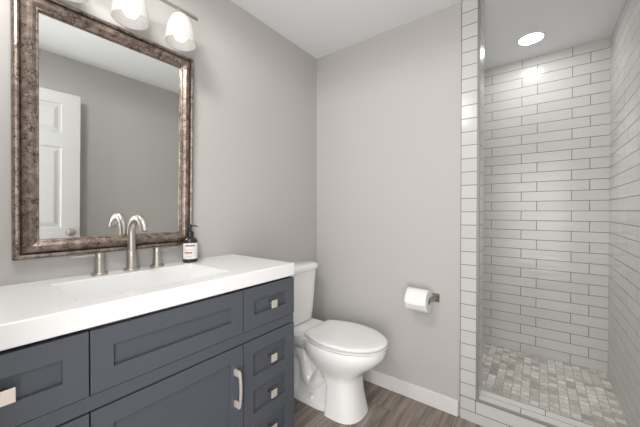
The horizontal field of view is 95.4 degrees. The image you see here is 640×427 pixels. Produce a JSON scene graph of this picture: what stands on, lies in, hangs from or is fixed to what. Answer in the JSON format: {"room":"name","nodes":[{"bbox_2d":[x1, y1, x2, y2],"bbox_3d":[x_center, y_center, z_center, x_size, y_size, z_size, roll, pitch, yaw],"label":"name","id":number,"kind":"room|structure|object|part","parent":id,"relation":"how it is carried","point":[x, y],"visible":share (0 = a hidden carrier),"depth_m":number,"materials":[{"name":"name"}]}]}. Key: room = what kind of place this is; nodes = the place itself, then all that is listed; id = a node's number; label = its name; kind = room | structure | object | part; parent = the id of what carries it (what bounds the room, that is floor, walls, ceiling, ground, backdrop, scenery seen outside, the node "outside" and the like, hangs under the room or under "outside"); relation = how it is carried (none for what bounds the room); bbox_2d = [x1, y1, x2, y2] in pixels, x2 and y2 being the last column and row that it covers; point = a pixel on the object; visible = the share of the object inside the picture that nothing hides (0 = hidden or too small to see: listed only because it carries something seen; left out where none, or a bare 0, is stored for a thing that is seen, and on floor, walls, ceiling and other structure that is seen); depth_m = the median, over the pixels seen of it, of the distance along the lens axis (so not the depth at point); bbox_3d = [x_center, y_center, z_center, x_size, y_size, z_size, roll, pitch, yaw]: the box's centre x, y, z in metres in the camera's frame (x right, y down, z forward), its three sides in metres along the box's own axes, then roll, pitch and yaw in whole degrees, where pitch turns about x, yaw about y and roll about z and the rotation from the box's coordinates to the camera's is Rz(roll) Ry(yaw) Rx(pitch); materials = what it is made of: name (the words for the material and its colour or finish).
{"room":"bathroom","nodes":[
{"label":"bathroom","id":0,"kind":"room"},
{"bbox_2d":[0,0,316,318],"bbox_3d":[-0.633,-0.020,1.599,0.100,2.400,2.159,0,1,37],"label":"wall","id":1,"kind":"structure","parent":0,"point":[255,92],"depth_m":1.70,"materials":[{"name":"grey paint"}]},
{"bbox_2d":[10,0,193,260],"bbox_3d":[-0.827,-0.305,1.210,0.035,0.922,0.628,2,2,37],"label":"wall mirror","id":2,"kind":"object","parent":1,"relation":"attached to","point":[102,111],"visible":0.94,"depth_m":1.14,"materials":[{"name":"brown metal"}]},
{"bbox_2d":[39,12,179,238],"bbox_3d":[-0.835,-0.305,1.216,0.006,0.790,0.496,2,2,37],"label":"mirror glass","id":3,"kind":"object","parent":2,"relation":"attached to","point":[109,106],"depth_m":1.17,"materials":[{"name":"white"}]},
{"bbox_2d":[67,0,197,50],"bbox_3d":[-0.771,-0.881,1.168,0.190,0.235,0.557,0,1,37],"label":"vanity light","id":4,"kind":"object","parent":1,"relation":"attached to","point":[132,14],"visible":1,"depth_m":1.25,"materials":[{"name":"white glass"}]},
{"bbox_3d":[-0.868,-0.826,0.990,0.129,0.126,0.129,0,1,37],"label":"lamp shade","id":5,"kind":"part","parent":4,"relation":"part of","materials":[{"name":"white glass"}]},
{"bbox_3d":[-0.748,-0.827,1.149,0.129,0.126,0.129,0,1,37],"label":"lamp shade","id":6,"kind":"part","parent":4,"relation":"part of","materials":[{"name":"white glass"}]},
{"bbox_3d":[-0.748,-0.816,1.149,0.057,0.080,0.057,0,1,37],"label":"bulb","id":7,"kind":"part","parent":4,"relation":"part of","materials":[{"name":"white glass"}]},
{"bbox_3d":[-0.627,-0.828,1.309,0.129,0.126,0.129,0,1,37],"label":"lamp shade","id":8,"kind":"part","parent":4,"relation":"part of","materials":[{"name":"white glass"}]},
{"bbox_3d":[-0.627,-0.817,1.309,0.057,0.080,0.057,0,1,37],"label":"bulb","id":9,"kind":"part","parent":4,"relation":"part of","materials":[{"name":"white glass"}]},
{"bbox_2d":[231,0,461,58],"bbox_3d":[0.092,-1.274,0.953,2.022,0.120,2.019,0,1,37],"label":"ceiling","id":10,"kind":"structure","parent":0,"point":[320,28],"depth_m":1.80,"materials":[{"name":"white paint"}]},
{"bbox_2d":[317,1,474,415],"bbox_3d":[0.468,-0.051,2.027,1.141,2.456,0.132,0,1,37],"label":"wall","id":11,"kind":"structure","parent":0,"point":[389,102],"depth_m":1.92,"materials":[{"name":"grey paint"}]},
{"bbox_2d":[363,369,457,416],"bbox_3d":[0.385,1.131,2.007,1.046,0.094,0.014,0,1,37],"label":"baseboard","id":12,"kind":"structure","parent":11,"relation":"attached to","point":[434,399],"depth_m":1.84,"materials":[{"name":"white paint"}]},
{"bbox_2d":[429,293,439,301],"bbox_3d":[0.619,0.510,1.779,0.191,0.050,0.089,0,1,37],"label":"paper holder","id":13,"kind":"object","parent":11,"relation":"attached to","point":[435,297],"visible":0.49,"depth_m":1.75,"materials":[{"name":"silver metal"}]},
{"bbox_2d":[404,287,432,312],"bbox_3d":[0.592,0.517,1.750,0.126,0.136,0.142,0,1,37],"label":"toilet roll","id":14,"kind":"object","parent":13,"relation":"hanging from","point":[417,299],"visible":0.98,"depth_m":1.71,"materials":[{"name":"white paper"}]},
{"bbox_2d":[460,6,461,394],"bbox_3d":[0.813,-0.019,1.678,0.004,2.400,0.008,0,1,37],"label":"trim","id":15,"kind":"structure","parent":11,"relation":"attached to","point":[461,6],"depth_m":1.67,"materials":[{"name":"grey"}]},
{"bbox_2d":[460,0,477,399],"bbox_3d":[0.846,-0.086,1.653,0.079,2.266,0.008,0,1,37],"label":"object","id":16,"kind":"structure","parent":11,"relation":"attached to","point":[469,7],"depth_m":1.65,"materials":[{"name":"tile"}]},
{"bbox_2d":[476,0,480,399],"bbox_3d":[0.884,-0.082,1.625,0.014,2.274,0.011,0,1,37],"label":"trim","id":17,"kind":"structure","parent":11,"relation":"attached to","point":[479,1],"depth_m":1.62,"materials":[{"name":"grey metal"}]},
{"bbox_2d":[294,343,629,426],"bbox_3d":[0.127,1.232,1.022,2.022,0.107,4.167,0,1,37],"label":"floor","id":18,"kind":"structure","parent":0,"point":[586,395],"depth_m":1.85,"materials":[{"name":"tile"}]},
{"bbox_2d":[0,276,293,426],"bbox_3d":[-0.629,0.741,1.100,0.516,0.888,1.095,0,1,37],"label":"vanity cabinet","id":19,"kind":"object","parent":18,"relation":"on","point":[226,359],"visible":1,"depth_m":0.94,"materials":[{"name":"grey paint"}]},
{"bbox_3d":[-0.693,0.398,0.638,0.040,0.032,0.032,0,1,37],"label":"knob","id":20,"kind":"part","parent":19,"relation":"part of","materials":[{"name":"silver metal"}]},
{"bbox_3d":[-0.704,0.397,0.653,0.020,0.170,0.296,0,1,37],"label":"drawer","id":21,"kind":"part","parent":19,"relation":"part of","materials":[{"name":"grey paint"}]},
{"bbox_2d":[0,254,293,350],"bbox_3d":[-0.644,0.291,1.102,0.484,0.105,1.094,0,1,37],"label":"countertop","id":22,"kind":"structure","parent":19,"relation":"on","point":[30,312],"depth_m":0.94,"materials":[{"name":"white stone"}]},
{"bbox_2d":[70,214,176,275],"bbox_3d":[-0.748,0.120,1.183,0.174,0.235,0.393,0,1,37],"label":"faucet","id":23,"kind":"object","parent":22,"relation":"on","point":[131,253],"visible":1,"depth_m":1.20,"materials":[{"name":"silver metal"}]},
{"bbox_3d":[-0.885,0.163,1.097,0.011,0.012,0.090,0,1,37],"label":"lever","id":24,"kind":"part","parent":23,"relation":"part of","materials":[{"name":"silver metal"}]},
{"bbox_3d":[-0.858,0.196,1.134,0.055,0.085,0.055,0,1,37],"label":"handle","id":25,"kind":"part","parent":23,"relation":"part of","materials":[{"name":"silver metal"}]},
{"bbox_3d":[-0.791,0.196,1.222,0.059,0.082,0.059,0,1,37],"label":"spout","id":26,"kind":"part","parent":23,"relation":"part of","materials":[{"name":"silver metal"}]},
{"bbox_3d":[-0.740,0.085,1.182,0.160,0.165,0.030,0,1,37],"label":"spout","id":27,"kind":"part","parent":23,"relation":"part of","materials":[{"name":"silver metal"}]},
{"bbox_3d":[-0.730,0.194,1.304,0.055,0.085,0.055,0,1,37],"label":"handle","id":28,"kind":"part","parent":23,"relation":"part of","materials":[{"name":"silver metal"}]},
{"bbox_3d":[-0.703,0.161,1.339,0.011,0.012,0.090,0,1,37],"label":"lever","id":29,"kind":"part","parent":23,"relation":"part of","materials":[{"name":"silver metal"}]},
{"bbox_2d":[53,265,223,330],"bbox_3d":[-0.639,0.294,1.089,0.292,0.099,0.491,0,1,37],"label":"sink basin","id":30,"kind":"object","parent":22,"relation":"in","point":[74,291],"depth_m":1.14,"materials":[{"name":"white ceramic"}]},
{"bbox_2d":[182,224,197,262],"bbox_3d":[-0.633,0.145,1.421,0.071,0.182,0.070,0,1,37],"label":"soap bottle","id":31,"kind":"object","parent":22,"relation":"on","point":[190,243],"visible":1,"depth_m":1.40,"materials":[{"name":"black glass"}]},
{"bbox_3d":[-0.464,0.800,0.974,0.020,0.548,0.494,0,1,37],"label":"cabinet door","id":32,"kind":"part","parent":19,"relation":"part of","materials":[{"name":"grey paint"}]},
{"bbox_3d":[-0.315,0.678,1.121,0.041,0.146,0.009,0,1,37],"label":"handle","id":33,"kind":"part","parent":19,"relation":"part of","materials":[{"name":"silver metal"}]},
{"bbox_3d":[-0.223,0.392,1.290,0.020,0.170,0.297,0,1,37],"label":"drawer","id":34,"kind":"part","parent":19,"relation":"part of","materials":[{"name":"grey paint"}]},
{"bbox_3d":[-0.213,0.626,1.276,0.040,0.032,0.032,0,1,37],"label":"knob","id":35,"kind":"part","parent":19,"relation":"part of","materials":[{"name":"silver metal"}]},
{"bbox_3d":[-0.213,0.782,1.277,0.040,0.032,0.032,0,1,37],"label":"knob","id":36,"kind":"part","parent":19,"relation":"part of","materials":[{"name":"silver metal"}]},
{"bbox_3d":[-0.211,0.392,1.275,0.040,0.032,0.032,0,1,37],"label":"knob","id":37,"kind":"part","parent":19,"relation":"part of","materials":[{"name":"silver metal"}]},
{"bbox_2d":[291,260,387,424],"bbox_3d":[0.068,0.765,1.829,0.738,0.828,0.380,0,1,37],"label":"toilet","id":38,"kind":"object","parent":18,"relation":"on","point":[331,357],"visible":0.87,"depth_m":1.71,"materials":[{"name":"white ceramic"}]},
{"bbox_3d":[-0.165,0.574,2.003,0.143,0.358,0.326,0,1,37],"label":"tank","id":39,"kind":"part","parent":38,"relation":"part of","materials":[{"name":"white ceramic"}]},
{"bbox_3d":[-0.162,0.373,1.999,0.161,0.047,0.350,0,1,37],"label":"tank lid","id":40,"kind":"part","parent":38,"relation":"part of","materials":[{"name":"white ceramic"}]},
{"bbox_3d":[0.137,0.972,1.778,0.545,0.415,0.372,0,1,37],"label":"bowl","id":41,"kind":"part","parent":38,"relation":"part of","materials":[{"name":"white ceramic"}]},
{"bbox_3d":[0.170,0.755,1.752,0.482,0.013,0.380,0,1,37],"label":"seat","id":42,"kind":"part","parent":38,"relation":"part of","materials":[{"name":"white plastic"}]},
{"bbox_3d":[0.170,0.733,1.751,0.480,0.020,0.378,0,1,37],"label":"lid","id":43,"kind":"part","parent":38,"relation":"part of","materials":[{"name":"white plastic"}]},
{"bbox_2d":[460,395,546,426],"bbox_3d":[1.153,1.118,1.501,0.764,0.129,0.119,0,1,37],"label":"shower curb","id":44,"kind":"object","parent":18,"relation":"on","point":[481,414],"visible":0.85,"depth_m":1.60,"materials":[{"name":"tile"}]},
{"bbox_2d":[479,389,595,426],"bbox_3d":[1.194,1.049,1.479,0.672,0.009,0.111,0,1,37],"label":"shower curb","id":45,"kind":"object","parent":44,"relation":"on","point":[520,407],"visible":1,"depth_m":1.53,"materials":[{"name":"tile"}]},
{"bbox_2d":[479,0,484,395],"bbox_3d":[0.930,-0.116,1.684,0.009,2.320,0.138,0,1,37],"label":"wall","id":46,"kind":"structure","parent":0,"point":[482,1],"depth_m":1.68,"materials":[{"name":"tile"}]},
{"bbox_2d":[476,399,558,426],"bbox_3d":[1.151,1.050,1.433,0.686,0.013,0.014,0,1,37],"label":"trim","id":47,"kind":"structure","parent":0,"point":[479,400],"depth_m":1.52,"materials":[{"name":"grey"}]},
{"bbox_2d":[483,37,610,372],"bbox_3d":[1.756,-0.004,2.454,1.162,2.556,0.100,0,1,37],"label":"wall","id":48,"kind":"structure","parent":0,"point":[547,116],"depth_m":2.33,"materials":[{"name":"tile"}]},
{"bbox_2d":[484,0,625,69],"bbox_3d":[1.416,-1.338,1.991,1.162,0.120,1.233,0,1,37],"label":"ceiling","id":49,"kind":"structure","parent":0,"point":[566,24],"depth_m":1.97,"materials":[{"name":"white paint"}]},
{"bbox_2d":[516,31,545,45],"bbox_3d":[1.542,-1.276,2.128,0.176,0.006,0.176,0,1,37],"label":"recessed light","id":50,"kind":"object","parent":49,"relation":"in","point":[533,37],"visible":1,"depth_m":2.12,"materials":[{"name":"white paint"}]},
{"bbox_2d":[608,0,639,426],"bbox_3d":[1.809,0.003,1.642,0.100,2.556,1.133,0,1,37],"label":"wall","id":51,"kind":"structure","parent":0,"point":[624,171],"depth_m":1.72,"materials":[{"name":"tile"}]}
]}

